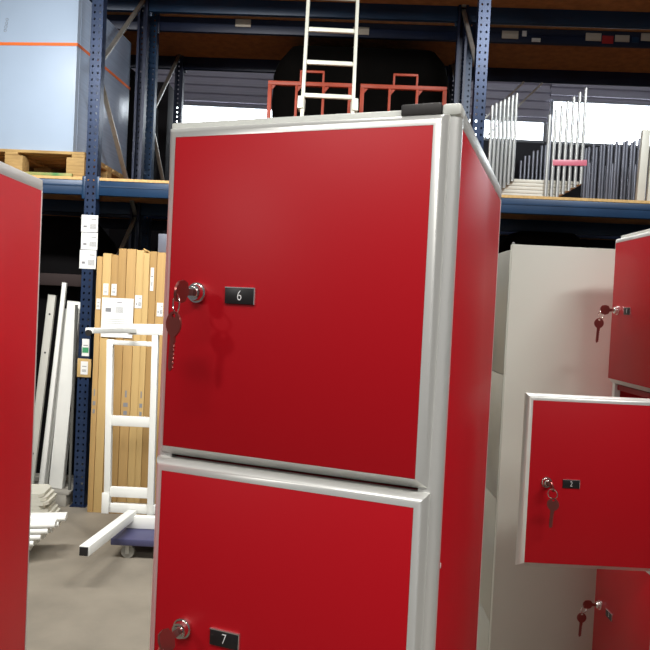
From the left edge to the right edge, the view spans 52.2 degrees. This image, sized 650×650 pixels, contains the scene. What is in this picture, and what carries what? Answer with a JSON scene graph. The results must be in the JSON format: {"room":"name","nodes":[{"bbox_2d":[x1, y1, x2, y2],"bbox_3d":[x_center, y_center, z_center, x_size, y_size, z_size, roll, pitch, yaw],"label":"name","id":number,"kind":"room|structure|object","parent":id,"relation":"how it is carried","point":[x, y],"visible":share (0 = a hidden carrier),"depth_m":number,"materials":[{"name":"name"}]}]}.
{"room":"warehouse","nodes":[
{"label":"warehouse","id":0,"kind":"room"},
{"bbox_2d":[26,496,153,649],"bbox_3d":[-0.076,1.576,2.841,18.000,0.100,15.600,3,1,0],"label":"floor","id":1,"kind":"structure","parent":0,"point":[101,600],"depth_m":3.60,"materials":[{"name":"concrete"}]},
{"bbox_2d":[0,161,42,649],"bbox_3d":[-0.674,0.648,0.917,0.300,1.795,0.478,3,1,0],"label":"locker","id":2,"kind":"object","parent":1,"relation":"on","point":[21,193],"visible":1,"depth_m":1.07,"materials":[{"name":"red metal"}]},
{"bbox_2d":[34,473,82,506],"bbox_3d":[-2.328,1.299,5.290,0.790,0.112,0.500,3,1,2],"label":"pallet","id":3,"kind":"object","parent":1,"relation":"on","point":[64,497],"visible":0.16,"depth_m":5.07,"materials":[{"name":"grey wood"}]},
{"bbox_2d":[32,294,56,483],"bbox_3d":[-2.204,0.506,5.151,0.179,1.490,0.036,2,2,-13],"label":"steel shelf","id":4,"kind":"object","parent":3,"relation":"on","point":[51,301],"visible":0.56,"depth_m":5.14,"materials":[{"name":"white metal"}]},
{"bbox_2d":[39,308,65,484],"bbox_3d":[-2.116,0.560,5.178,0.176,1.390,0.038,2,2,-13],"label":"steel shelf","id":5,"kind":"object","parent":3,"relation":"on","point":[63,328],"visible":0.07,"depth_m":5.17,"materials":[{"name":"white metal"}]},
{"bbox_2d":[40,282,67,483],"bbox_3d":[-2.088,0.463,5.102,0.147,1.587,0.029,2,2,-15],"label":"steel shelf","id":6,"kind":"object","parent":3,"relation":"on","point":[64,285],"visible":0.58,"depth_m":5.09,"materials":[{"name":"white metal"}]},
{"bbox_2d":[49,301,79,488],"bbox_3d":[-2.002,0.537,5.129,0.183,1.451,0.079,3,1,2],"label":"steel shelf","id":7,"kind":"object","parent":3,"relation":"on","point":[61,439],"visible":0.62,"depth_m":5.11,"materials":[{"name":"white metal"}]},
{"bbox_2d":[68,305,77,489],"bbox_3d":[-1.929,0.556,5.078,0.022,1.420,0.022,3,1,0],"label":"steel pole","id":8,"kind":"object","parent":3,"relation":"on","point":[76,306],"visible":1,"depth_m":5.07,"materials":[{"name":"grey"}]},
{"bbox_2d":[35,216,117,474],"bbox_3d":[-2.409,0.176,6.158,0.985,2.298,0.887,3,1,0],"label":"load","id":9,"kind":"object","parent":1,"relation":"on","point":[60,249],"visible":0.14,"depth_m":5.75},
{"bbox_2d":[87,256,102,511],"bbox_3d":[-1.697,0.440,5.055,0.040,1.900,0.303,3,1,2],"label":"carton","id":10,"kind":"object","parent":1,"relation":"on","point":[99,258],"visible":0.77,"depth_m":4.91,"materials":[{"name":"brown cardboard"}]},
{"bbox_2d":[93,253,114,512],"bbox_3d":[-1.643,0.430,5.057,0.063,1.925,0.303,3,1,2],"label":"carton","id":11,"kind":"object","parent":1,"relation":"on","point":[107,257],"visible":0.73,"depth_m":4.91,"materials":[{"name":"beige cardboard"}]},
{"bbox_2d":[103,255,118,492],"bbox_3d":[-1.584,0.438,5.059,0.052,1.915,0.303,3,1,2],"label":"carton","id":12,"kind":"object","parent":1,"relation":"on","point":[115,258],"visible":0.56,"depth_m":4.89,"materials":[{"name":"beige cardboard"}]},
{"bbox_2d":[109,248,126,513],"bbox_3d":[-1.526,0.416,5.050,0.057,1.965,0.300,3,1,2],"label":"carton","id":13,"kind":"object","parent":1,"relation":"on","point":[122,268],"visible":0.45,"depth_m":4.90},
{"bbox_2d":[101,297,133,337],"bbox_3d":[-1.530,-0.053,4.884,0.235,0.290,0.002,3,1,2],"label":"paper sheet","id":14,"kind":"object","parent":13,"relation":"attached to","point":[116,312],"visible":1,"depth_m":4.88,"materials":[{"name":"white paper"}]},
{"bbox_2d":[105,302,122,323],"bbox_3d":[-1.534,-0.090,4.883,0.176,0.160,0.001,3,1,2],"label":"print","id":15,"kind":"object","parent":14,"relation":"attached to","point":[120,310],"depth_m":4.88},
{"bbox_2d":[117,249,136,513],"bbox_3d":[-1.462,0.419,5.051,0.068,1.965,0.301,3,1,2],"label":"carton","id":16,"kind":"object","parent":1,"relation":"on","point":[131,253],"visible":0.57,"depth_m":4.90,"materials":[{"name":"brown cardboard"}]},
{"bbox_2d":[111,527,153,557],"bbox_3d":[-1.033,1.379,4.308,0.570,0.127,0.480,3,1,0],"label":"dolly","id":17,"kind":"object","parent":1,"relation":"on","point":[128,538],"visible":0.33,"depth_m":4.09,"materials":[{"name":"blue"}]},
{"bbox_2d":[79,324,162,556],"bbox_3d":[-1.225,0.654,3.960,0.425,1.316,0.780,3,1,0],"label":"trestle","id":18,"kind":"object","parent":17,"relation":"on","point":[128,519],"visible":0.91,"depth_m":4.30,"materials":[{"name":"white metal"}]},
{"bbox_2d":[127,250,148,502],"bbox_3d":[-1.398,0.424,5.052,0.057,1.960,0.303,3,1,2],"label":"carton","id":19,"kind":"object","parent":1,"relation":"on","point":[140,253],"visible":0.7,"depth_m":4.90,"materials":[{"name":"brown cardboard"}]},
{"bbox_2d":[109,82,173,251],"bbox_3d":[-2.544,-1.007,9.130,0.720,4.500,0.500,3,1,0],"label":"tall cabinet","id":20,"kind":"object","parent":1,"relation":"on","point":[165,106],"visible":0.04,"depth_m":8.87,"materials":[{"name":"black"}]},
{"bbox_2d":[134,253,149,514],"bbox_3d":[-1.347,0.437,5.043,0.042,1.940,0.301,3,1,2],"label":"carton","id":21,"kind":"object","parent":1,"relation":"on","point":[146,274],"visible":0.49,"depth_m":4.89,"materials":[{"name":"brown cardboard"}]},
{"bbox_2d":[140,251,157,514],"bbox_3d":[-1.298,0.432,5.044,0.050,1.955,0.303,3,1,2],"label":"carton","id":22,"kind":"object","parent":1,"relation":"on","point":[153,255],"visible":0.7,"depth_m":4.89,"materials":[{"name":"beige cardboard"}]},
{"bbox_2d":[154,252,165,514],"bbox_3d":[-1.236,0.437,5.046,0.071,1.950,0.303,3,1,2],"label":"carton","id":23,"kind":"object","parent":1,"relation":"on","point":[161,259],"visible":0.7,"depth_m":4.88,"materials":[{"name":"brown cardboard"}]},
{"bbox_2d":[158,234,166,252],"bbox_3d":[-1.197,-0.613,5.013,0.100,0.140,0.100,3,1,2],"label":"parcel","id":24,"kind":"object","parent":23,"relation":"on","point":[162,238],"visible":0.34,"depth_m":4.96,"materials":[{"name":"grey"}]},
{"bbox_2d":[149,103,501,649],"bbox_3d":[0.002,0.682,0.866,0.313,1.795,0.443,3,2,20],"label":"locker","id":25,"kind":"object","parent":1,"relation":"on","point":[324,412],"visible":0.99,"depth_m":0.65,"materials":[{"name":"red metal"}]},
{"bbox_2d":[158,628,178,649],"bbox_3d":[-0.159,0.350,0.667,0.022,0.089,0.038,3,2,20],"label":"key","id":26,"kind":"object","parent":25,"relation":"attached to","point":[166,638],"visible":1,"depth_m":0.67,"materials":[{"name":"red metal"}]},
{"bbox_2d":[166,280,192,370],"bbox_3d":[-0.138,0.001,0.657,0.023,0.090,0.033,4,2,37],"label":"key","id":27,"kind":"object","parent":25,"relation":"attached to","point":[181,290],"visible":1,"depth_m":0.65,"materials":[{"name":"red metal"}]},
{"bbox_2d":[175,455,417,489],"bbox_3d":[0.030,0.153,0.862,0.280,0.012,0.400,3,2,20],"label":"shelf","id":28,"kind":"object","parent":25,"relation":"attached to","point":[204,459],"depth_m":0.66,"materials":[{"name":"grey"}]},
{"bbox_2d":[297,0,358,115],"bbox_3d":[-0.022,-0.694,4.603,0.428,4.357,0.626,3,1,0],"label":"ladder","id":29,"kind":"object","parent":1,"relation":"on","point":[301,99],"visible":0.23,"depth_m":4.72,"materials":[{"name":"white metal"}]},
{"bbox_2d":[23,0,649,507],"bbox_3d":[-0.295,-1.206,5.487,8.770,5.300,1.140,3,1,2],"label":"rack","id":30,"kind":"object","parent":1,"relation":"on","point":[89,194],"depth_m":5.79,"materials":[{"name":"blue metal"}]},
{"bbox_2d":[0,149,128,178],"bbox_3d":[-2.402,-1.259,5.613,1.170,0.202,1.062,3,1,2],"label":"pallet","id":31,"kind":"object","parent":30,"relation":"on","point":[74,163],"visible":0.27,"depth_m":5.12,"materials":[{"name":"brown wood"}]},
{"bbox_2d":[0,0,130,174],"bbox_3d":[-2.401,-1.984,5.648,1.106,1.240,1.023,3,1,6],"label":"load","id":32,"kind":"object","parent":31,"relation":"on","point":[45,44],"visible":0.89,"depth_m":5.13,"materials":[{"name":"blue"}]},
{"bbox_2d":[39,273,90,286],"bbox_3d":[-2.441,-0.391,5.584,1.000,0.100,0.060,3,1,2],"label":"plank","id":33,"kind":"object","parent":30,"relation":"on","point":[54,279],"visible":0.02,"depth_m":5.55,"materials":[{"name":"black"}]},
{"bbox_2d":[82,255,94,265],"bbox_3d":[-1.786,-0.491,5.003,0.096,0.083,0.001,3,1,2],"label":"print","id":34,"kind":"object","parent":30,"relation":"attached to","point":[83,262],"depth_m":5.00},
{"bbox_2d":[83,237,95,246],"bbox_3d":[-1.773,-0.629,4.999,0.096,0.075,0.002,3,1,2],"label":"print","id":35,"kind":"object","parent":30,"relation":"on","point":[91,237],"depth_m":5.00},
{"bbox_2d":[266,70,351,117],"bbox_3d":[-0.127,-1.546,5.598,0.677,0.994,0.580,3,1,2],"label":"wire cage","id":36,"kind":"object","parent":30,"relation":"on","point":[325,86],"visible":0.31,"depth_m":5.30,"materials":[{"name":"orange paint"}]},
{"bbox_2d":[359,73,446,112],"bbox_3d":[0.617,-1.509,5.572,0.687,0.994,0.580,3,1,2],"label":"wire cage","id":37,"kind":"object","parent":30,"relation":"on","point":[364,87],"visible":0.34,"depth_m":5.28,"materials":[{"name":"orange paint"}]},
{"bbox_2d":[488,104,551,195],"bbox_3d":[1.528,-1.343,5.351,0.477,0.761,0.293,3,1,2],"label":"trestle","id":38,"kind":"object","parent":30,"relation":"on","point":[492,105],"visible":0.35,"depth_m":5.21,"materials":[{"name":"silver metal"}]},
{"bbox_2d":[491,102,557,196],"bbox_3d":[1.567,-1.363,5.349,0.491,0.750,0.293,3,1,2],"label":"trestle","id":39,"kind":"object","parent":38,"relation":"on","point":[496,103],"visible":0.4,"depth_m":5.21,"materials":[{"name":"silver metal"}]},
{"bbox_2d":[495,101,563,196],"bbox_3d":[1.606,-1.384,5.348,0.504,0.738,0.293,3,1,2],"label":"trestle","id":40,"kind":"object","parent":39,"relation":"on","point":[500,102],"visible":0.42,"depth_m":5.21,"materials":[{"name":"silver metal"}]},
{"bbox_2d":[498,99,569,196],"bbox_3d":[1.645,-1.406,5.346,0.518,0.730,0.293,3,1,2],"label":"trestle","id":41,"kind":"object","parent":40,"relation":"on","point":[562,192],"visible":0.59,"depth_m":5.21,"materials":[{"name":"silver metal"}]},
{"bbox_2d":[501,96,575,192],"bbox_3d":[1.684,-1.436,5.344,0.531,0.738,0.293,3,1,2],"label":"trestle","id":42,"kind":"object","parent":41,"relation":"on","point":[504,186],"visible":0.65,"depth_m":5.21,"materials":[{"name":"silver metal"}]},
{"bbox_2d":[506,92,581,189],"bbox_3d":[1.723,-1.466,5.341,0.545,0.746,0.293,3,1,2],"label":"trestle","id":43,"kind":"object","parent":42,"relation":"on","point":[508,183],"visible":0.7,"depth_m":5.21,"materials":[{"name":"silver metal"}]},
{"bbox_2d":[510,87,587,190],"bbox_3d":[1.762,-1.496,5.339,0.558,0.754,0.293,3,1,2],"label":"trestle","id":44,"kind":"object","parent":43,"relation":"on","point":[512,179],"visible":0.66,"depth_m":5.20,"materials":[{"name":"silver metal"}]},
{"bbox_2d":[553,160,586,165],"bbox_3d":[1.913,-1.268,5.186,0.265,0.045,0.003,1,1,2],"label":"strap","id":45,"kind":"object","parent":41,"relation":"attached to","point":[555,162],"visible":1,"depth_m":5.18,"materials":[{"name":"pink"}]},
{"bbox_2d":[582,148,587,197],"bbox_3d":[2.155,-1.201,5.519,0.025,0.530,0.025,3,1,2],"label":"tube","id":46,"kind":"object","parent":30,"relation":"on","point":[585,149],"visible":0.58,"depth_m":5.51,"materials":[{"name":"grey metal"}]},
{"bbox_2d":[585,147,590,197],"bbox_3d":[2.187,-1.209,5.537,0.025,0.548,0.025,3,1,2],"label":"tube","id":47,"kind":"object","parent":30,"relation":"on","point":[589,148],"visible":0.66,"depth_m":5.53,"materials":[{"name":"grey metal"}]},
{"bbox_2d":[589,144,594,197],"bbox_3d":[2.218,-1.216,5.516,0.025,0.565,0.025,3,1,2],"label":"tube","id":48,"kind":"object","parent":30,"relation":"on","point":[593,145],"visible":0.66,"depth_m":5.51,"materials":[{"name":"grey metal"}]},
{"bbox_2d":[592,147,597,197],"bbox_3d":[2.249,-1.205,5.535,0.025,0.546,0.025,3,1,2],"label":"tube","id":49,"kind":"object","parent":30,"relation":"on","point":[596,148],"visible":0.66,"depth_m":5.52,"materials":[{"name":"grey metal"}]},
{"bbox_2d":[597,145,602,198],"bbox_3d":[2.280,-1.212,5.514,0.025,0.564,0.025,3,1,2],"label":"tube","id":50,"kind":"object","parent":30,"relation":"on","point":[601,146],"visible":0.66,"depth_m":5.50,"materials":[{"name":"grey metal"}]},
{"bbox_2d":[600,143,605,198],"bbox_3d":[2.312,-1.220,5.533,0.025,0.582,0.025,3,1,2],"label":"tube","id":51,"kind":"object","parent":30,"relation":"on","point":[604,144],"visible":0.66,"depth_m":5.52,"materials":[{"name":"grey metal"}]},
{"bbox_2d":[604,145,610,198],"bbox_3d":[2.342,-1.208,5.512,0.025,0.563,0.025,3,1,2],"label":"tube","id":52,"kind":"object","parent":30,"relation":"on","point":[608,146],"visible":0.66,"depth_m":5.50,"materials":[{"name":"grey metal"}]},
{"bbox_2d":[607,144,612,198],"bbox_3d":[2.374,-1.216,5.531,0.025,0.580,0.025,3,1,2],"label":"tube","id":53,"kind":"object","parent":30,"relation":"on","point":[611,146],"visible":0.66,"depth_m":5.52,"materials":[{"name":"grey metal"}]},
{"bbox_2d":[612,141,617,198],"bbox_3d":[2.405,-1.223,5.509,0.025,0.598,0.025,3,1,2],"label":"tube","id":54,"kind":"object","parent":30,"relation":"on","point":[616,142],"visible":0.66,"depth_m":5.50,"materials":[{"name":"grey metal"}]},
{"bbox_2d":[615,144,620,198],"bbox_3d":[2.436,-1.213,5.528,0.025,0.580,0.025,3,1,2],"label":"tube","id":55,"kind":"object","parent":30,"relation":"on","point":[619,145],"visible":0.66,"depth_m":5.52,"materials":[{"name":"grey metal"}]},
{"bbox_2d":[619,142,625,199],"bbox_3d":[2.466,-1.219,5.507,0.025,0.597,0.025,3,1,2],"label":"tube","id":56,"kind":"object","parent":30,"relation":"on","point":[624,143],"visible":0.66,"depth_m":5.50,"materials":[{"name":"grey metal"}]},
{"bbox_2d":[623,140,628,199],"bbox_3d":[2.498,-1.227,5.526,0.025,0.614,0.025,3,1,2],"label":"tube","id":57,"kind":"object","parent":30,"relation":"on","point":[627,141],"visible":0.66,"depth_m":5.51,"materials":[{"name":"grey metal"}]},
{"bbox_2d":[627,142,633,199],"bbox_3d":[2.528,-1.216,5.505,0.025,0.596,0.025,3,1,2],"label":"tube","id":58,"kind":"object","parent":30,"relation":"on","point":[631,143],"visible":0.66,"depth_m":5.50,"materials":[{"name":"grey metal"}]},
{"bbox_2d":[630,141,635,199],"bbox_3d":[2.560,-1.224,5.524,0.025,0.614,0.025,3,1,2],"label":"tube","id":59,"kind":"object","parent":30,"relation":"on","point":[634,143],"visible":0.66,"depth_m":5.51,"materials":[{"name":"grey metal"}]},
{"bbox_2d":[634,138,639,199],"bbox_3d":[2.591,-1.230,5.502,0.025,0.631,0.025,3,1,2],"label":"tube","id":60,"kind":"object","parent":30,"relation":"on","point":[638,138],"visible":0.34,"depth_m":5.49,"materials":[{"name":"grey metal"}]},
{"bbox_2d":[635,129,649,200],"bbox_3d":[2.435,-1.204,5.088,0.060,0.580,0.040,5,2,2],"label":"steel post","id":61,"kind":"object","parent":30,"relation":"on","point":[645,134],"visible":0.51,"depth_m":5.07,"materials":[{"name":"white metal"}]},
{"bbox_2d":[645,151,649,200],"bbox_3d":[2.514,-1.220,5.085,0.060,0.620,0.040,5,2,2],"label":"steel post","id":62,"kind":"object","parent":30,"relation":"on","point":[647,196],"visible":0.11,"depth_m":5.08,"materials":[{"name":"white metal"}]},
{"bbox_2d":[42,12,649,250],"bbox_3d":[-0.209,-1.234,6.760,8.850,5.300,1.090,3,1,2],"label":"rack","id":63,"kind":"object","parent":1,"relation":"on","point":[517,53],"visible":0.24,"depth_m":6.62,"materials":[{"name":"blue metal"}]},
{"bbox_2d":[126,68,157,203],"bbox_3d":[-2.240,-1.908,6.793,0.975,1.452,0.867,3,1,0],"label":"load","id":64,"kind":"object","parent":63,"relation":"on","point":[132,72],"visible":0.12,"depth_m":6.43},
{"bbox_2d":[272,45,449,117],"bbox_3d":[0.332,-1.851,6.676,1.755,1.592,0.885,3,1,0],"label":"load","id":65,"kind":"object","parent":63,"relation":"on","point":[374,65],"visible":0.23,"depth_m":6.26},
{"bbox_2d":[519,161,521,178],"bbox_3d":[1.863,-1.272,6.359,0.020,0.600,0.020,3,1,2],"label":"tube","id":66,"kind":"object","parent":63,"relation":"on","point":[520,171],"visible":0.34,"depth_m":6.34,"materials":[{"name":"grey metal"}]},
{"bbox_2d":[523,156,525,178],"bbox_3d":[1.902,-1.293,6.357,0.020,0.646,0.020,3,1,2],"label":"tube","id":67,"kind":"object","parent":63,"relation":"on","point":[524,171],"visible":0.34,"depth_m":6.34,"materials":[{"name":"grey metal"}]},
{"bbox_2d":[527,155,529,178],"bbox_3d":[1.940,-1.294,6.355,0.020,0.652,0.020,3,1,2],"label":"tube","id":68,"kind":"object","parent":63,"relation":"on","point":[528,171],"visible":0.34,"depth_m":6.34,"materials":[{"name":"grey metal"}]},
{"bbox_2d":[531,151,534,179],"bbox_3d":[1.979,-1.315,6.353,0.020,0.698,0.020,3,1,2],"label":"tube","id":69,"kind":"object","parent":63,"relation":"on","point":[533,153],"visible":0.34,"depth_m":6.34,"materials":[{"name":"grey metal"}]},
{"bbox_2d":[535,150,538,179],"bbox_3d":[2.017,-1.316,6.352,0.020,0.704,0.020,3,1,2],"label":"tube","id":70,"kind":"object","parent":63,"relation":"on","point":[537,154],"visible":0.34,"depth_m":6.34,"materials":[{"name":"grey metal"}]},
{"bbox_2d":[539,146,542,179],"bbox_3d":[2.056,-1.337,6.350,0.020,0.750,0.020,3,1,2],"label":"tube","id":71,"kind":"object","parent":63,"relation":"on","point":[541,154],"visible":0.34,"depth_m":6.34,"materials":[{"name":"grey metal"}]},
{"bbox_2d":[543,145,546,179],"bbox_3d":[2.094,-1.339,6.348,0.020,0.756,0.020,3,1,2],"label":"tube","id":72,"kind":"object","parent":63,"relation":"on","point":[545,145],"visible":0.29,"depth_m":6.34,"materials":[{"name":"grey metal"}]},
{"bbox_2d":[548,140,550,179],"bbox_3d":[2.133,-1.360,6.347,0.020,0.802,0.020,3,1,2],"label":"tube","id":73,"kind":"object","parent":63,"relation":"on","point":[550,140],"visible":0.24,"depth_m":6.33,"materials":[{"name":"grey metal"}]},
{"bbox_2d":[588,163,590,197],"bbox_3d":[2.568,-1.261,6.483,0.028,0.640,0.028,3,1,2],"label":"tube","id":74,"kind":"object","parent":63,"relation":"on","point":[590,163],"visible":0.16,"depth_m":6.47,"materials":[{"name":"grey metal"}]},
{"bbox_2d":[603,166,605,198],"bbox_3d":[2.732,-1.243,6.478,0.028,0.620,0.028,3,1,2],"label":"tube","id":75,"kind":"object","parent":63,"relation":"on","point":[605,166],"visible":0.21,"depth_m":6.47,"materials":[{"name":"grey metal"}]},
{"bbox_2d":[610,164,613,198],"bbox_3d":[2.787,-1.250,6.476,0.028,0.640,0.028,3,1,2],"label":"tube","id":76,"kind":"object","parent":63,"relation":"on","point":[612,164],"visible":0.34,"depth_m":6.46,"materials":[{"name":"grey metal"}]},
{"bbox_2d":[633,165,635,199],"bbox_3d":[3.007,-1.239,6.468,0.028,0.640,0.028,3,1,2],"label":"tube","id":77,"kind":"object","parent":63,"relation":"on","point":[635,165],"visible":0.34,"depth_m":6.45,"materials":[{"name":"grey metal"}]},
{"bbox_2d":[498,231,590,253],"bbox_3d":[1.838,0.373,5.874,1.207,2.328,1.159,3,1,0],"label":"load","id":78,"kind":"object","parent":1,"relation":"on","point":[524,237],"visible":0.08,"depth_m":5.55},
{"bbox_2d":[477,242,614,649],"bbox_3d":[0.724,0.677,2.257,0.520,1.803,0.880,3,1,0],"label":"tall cabinet","id":79,"kind":"object","parent":1,"relation":"on","point":[549,299],"visible":0.3,"depth_m":1.81,"materials":[{"name":"grey plastic"}]},
{"bbox_2d":[515,229,649,649],"bbox_3d":[0.743,0.694,1.467,0.740,1.810,0.313,3,1,0],"label":"locker","id":80,"kind":"object","parent":1,"relation":"on","point":[594,451],"visible":0.98,"depth_m":1.31,"materials":[{"name":"red metal"}]},
{"bbox_2d":[547,480,558,527],"bbox_3d":[0.436,0.345,1.284,0.022,0.090,0.038,3,1,0],"label":"key","id":81,"kind":"object","parent":80,"relation":"attached to","point":[553,506],"visible":1,"depth_m":1.27,"materials":[{"name":"red metal"}]},
{"bbox_2d":[577,600,595,636],"bbox_3d":[0.620,0.697,1.577,0.045,0.090,0.009,3,1,-5],"label":"key","id":82,"kind":"object","parent":80,"relation":"attached to","point":[587,604],"visible":1,"depth_m":1.57,"materials":[{"name":"red metal"}]},
{"bbox_2d":[594,305,613,342],"bbox_3d":[0.654,-0.002,1.559,0.045,0.090,0.009,3,1,-6],"label":"key","id":83,"kind":"object","parent":80,"relation":"attached to","point":[604,309],"visible":1,"depth_m":1.56,"materials":[{"name":"red metal"}]},
{"bbox_2d":[617,385,649,398],"bbox_3d":[0.913,0.163,1.461,0.428,0.012,0.266,3,1,0],"label":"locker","id":84,"kind":"object","parent":80,"relation":"attached to","point":[622,390],"depth_m":1.51,"materials":[{"name":"red metal"}]},
{"bbox_3d":[-2.315,1.358,4.694,0.750,0.026,0.260,3,1,-7],"label":"shelf board","id":85,"kind":"object","parent":1,"relation":"on","visible":0},
{"bbox_3d":[-2.286,1.332,4.688,0.750,0.026,0.260,3,1,-8],"label":"shelf board","id":86,"kind":"object","parent":85,"relation":"on","visible":0},
{"bbox_2d":[48,503,57,511],"bbox_3d":[-2.305,1.304,4.697,0.750,0.026,0.260,3,1,-6],"label":"shelf board","id":87,"kind":"object","parent":86,"relation":"on","point":[55,506],"visible":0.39,"depth_m":4.75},
{"bbox_2d":[31,500,55,512],"bbox_3d":[-2.324,1.276,4.694,0.750,0.026,0.260,3,1,-7],"label":"shelf board","id":88,"kind":"object","parent":87,"relation":"on","point":[52,503],"visible":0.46,"depth_m":4.64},
{"bbox_2d":[31,505,47,509],"bbox_3d":[-2.341,1.249,4.686,0.750,0.026,0.260,3,1,-8],"label":"shelf board","id":89,"kind":"object","parent":88,"relation":"on","point":[45,506],"visible":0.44,"depth_m":4.60,"materials":[{"name":"beige wood"}]},
{"bbox_2d":[31,492,56,505],"bbox_3d":[-2.313,1.223,4.694,0.750,0.026,0.260,3,1,-6],"label":"shelf board","id":90,"kind":"object","parent":89,"relation":"on","point":[51,498],"visible":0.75,"depth_m":4.63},
{"bbox_2d":[31,488,53,501],"bbox_3d":[-2.332,1.195,4.693,0.750,0.026,0.260,3,1,-6],"label":"shelf board","id":91,"kind":"object","parent":90,"relation":"on","point":[51,492],"visible":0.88,"depth_m":4.63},
{"bbox_2d":[31,484,50,497],"bbox_3d":[-2.350,1.167,4.684,0.750,0.026,0.260,3,1,-8],"label":"shelf board","id":92,"kind":"object","parent":91,"relation":"on","point":[38,490],"visible":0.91,"depth_m":4.72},
{"bbox_3d":[-2.139,1.372,4.199,0.500,0.040,0.520,3,1,0],"label":"bearer","id":93,"kind":"object","parent":1,"relation":"on","visible":0},
{"bbox_3d":[-2.098,1.340,4.000,0.620,0.034,0.100,2,1,-13],"label":"steel rail","id":94,"kind":"object","parent":93,"relation":"on","visible":0},
{"bbox_3d":[-2.060,1.307,4.011,0.620,0.034,0.100,2,1,-13],"label":"steel rail","id":95,"kind":"object","parent":94,"relation":"on","visible":0},
{"bbox_3d":[-2.022,1.275,4.023,0.620,0.034,0.100,2,1,-13],"label":"steel rail","id":96,"kind":"object","parent":95,"relation":"on","visible":0},
{"bbox_3d":[-1.985,1.242,4.034,0.620,0.034,0.100,2,1,-13],"label":"steel rail","id":97,"kind":"object","parent":96,"relation":"on","visible":0},
{"bbox_3d":[-1.947,1.210,4.045,0.620,0.034,0.100,2,1,-13],"label":"steel rail","id":98,"kind":"object","parent":97,"relation":"on","visible":0},
{"bbox_2d":[30,512,67,520],"bbox_3d":[-1.909,1.177,4.056,0.620,0.034,0.100,2,1,-13],"label":"steel rail","id":99,"kind":"object","parent":98,"relation":"on","point":[60,516],"visible":0.51,"depth_m":4.08,"materials":[{"name":"white metal"}]},
{"bbox_3d":[-2.110,1.343,3.870,0.620,0.034,0.100,2,1,-13],"label":"steel rail","id":100,"kind":"object","parent":93,"relation":"on","visible":0},
{"bbox_3d":[-2.072,1.310,3.882,0.620,0.034,0.100,2,1,-13],"label":"steel rail","id":101,"kind":"object","parent":100,"relation":"on","visible":0},
{"bbox_2d":[29,540,35,545],"bbox_3d":[-2.034,1.278,3.893,0.620,0.034,0.100,2,1,-13],"label":"steel rail","id":102,"kind":"object","parent":101,"relation":"on","point":[32,542],"visible":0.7,"depth_m":3.92,"materials":[{"name":"white metal"}]},
{"bbox_2d":[30,534,42,539],"bbox_3d":[-1.997,1.245,3.904,0.620,0.034,0.100,2,1,-13],"label":"steel rail","id":103,"kind":"object","parent":102,"relation":"on","point":[32,536],"visible":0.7,"depth_m":3.92,"materials":[{"name":"white metal"}]},
{"bbox_2d":[30,528,49,533],"bbox_3d":[-1.959,1.213,3.915,0.620,0.034,0.100,2,1,-13],"label":"steel rail","id":104,"kind":"object","parent":103,"relation":"on","point":[34,530],"visible":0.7,"depth_m":3.93,"materials":[{"name":"white metal"}]},
{"bbox_2d":[30,519,56,528],"bbox_3d":[-1.922,1.180,3.926,0.620,0.034,0.100,2,1,-13],"label":"steel rail","id":105,"kind":"object","parent":104,"relation":"on","point":[34,523],"visible":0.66,"depth_m":3.94,"materials":[{"name":"white metal"}]},
{"bbox_2d":[100,5,648,29],"bbox_3d":[0.218,-4.515,2.686,18.000,0.100,15.600,3,1,0],"label":"ceiling","id":106,"kind":"structure","parent":0,"point":[143,5],"depth_m":10.08,"materials":[{"name":"black metal"}]},
{"bbox_2d":[102,100,649,235],"bbox_3d":[0.080,-1.667,10.511,18.000,6.000,0.100,3,1,0],"label":"wall","id":107,"kind":"structure","parent":0,"point":[523,149],"depth_m":10.43,"materials":[{"name":"paint"}]},
{"bbox_2d":[131,61,550,122],"bbox_3d":[-2.601,-4.192,10.405,12.300,1.430,0.090,3,1,0],"label":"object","id":108,"kind":"structure","parent":107,"relation":"attached to","point":[200,87],"depth_m":10.39,"materials":[{"name":"silver metal"}]},
{"bbox_2d":[176,103,545,142],"bbox_3d":[-0.695,-3.229,10.442,8.340,0.350,0.060,3,1,0],"label":"window","id":109,"kind":"structure","parent":107,"relation":"in","point":[528,131],"depth_m":10.45,"materials":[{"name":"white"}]},
{"bbox_2d":[550,99,649,147],"bbox_3d":[5.656,-3.093,10.438,4.240,0.690,0.060,3,1,0],"label":"window","id":110,"kind":"structure","parent":107,"relation":"in","point":[608,123],"depth_m":10.45,"materials":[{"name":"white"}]},
{"bbox_2d":[550,83,649,103],"bbox_3d":[6.351,-3.925,10.401,5.590,1.040,0.090,3,1,0],"label":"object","id":111,"kind":"structure","parent":107,"relation":"attached to","point":[602,93],"depth_m":10.39,"materials":[{"name":"silver metal"}]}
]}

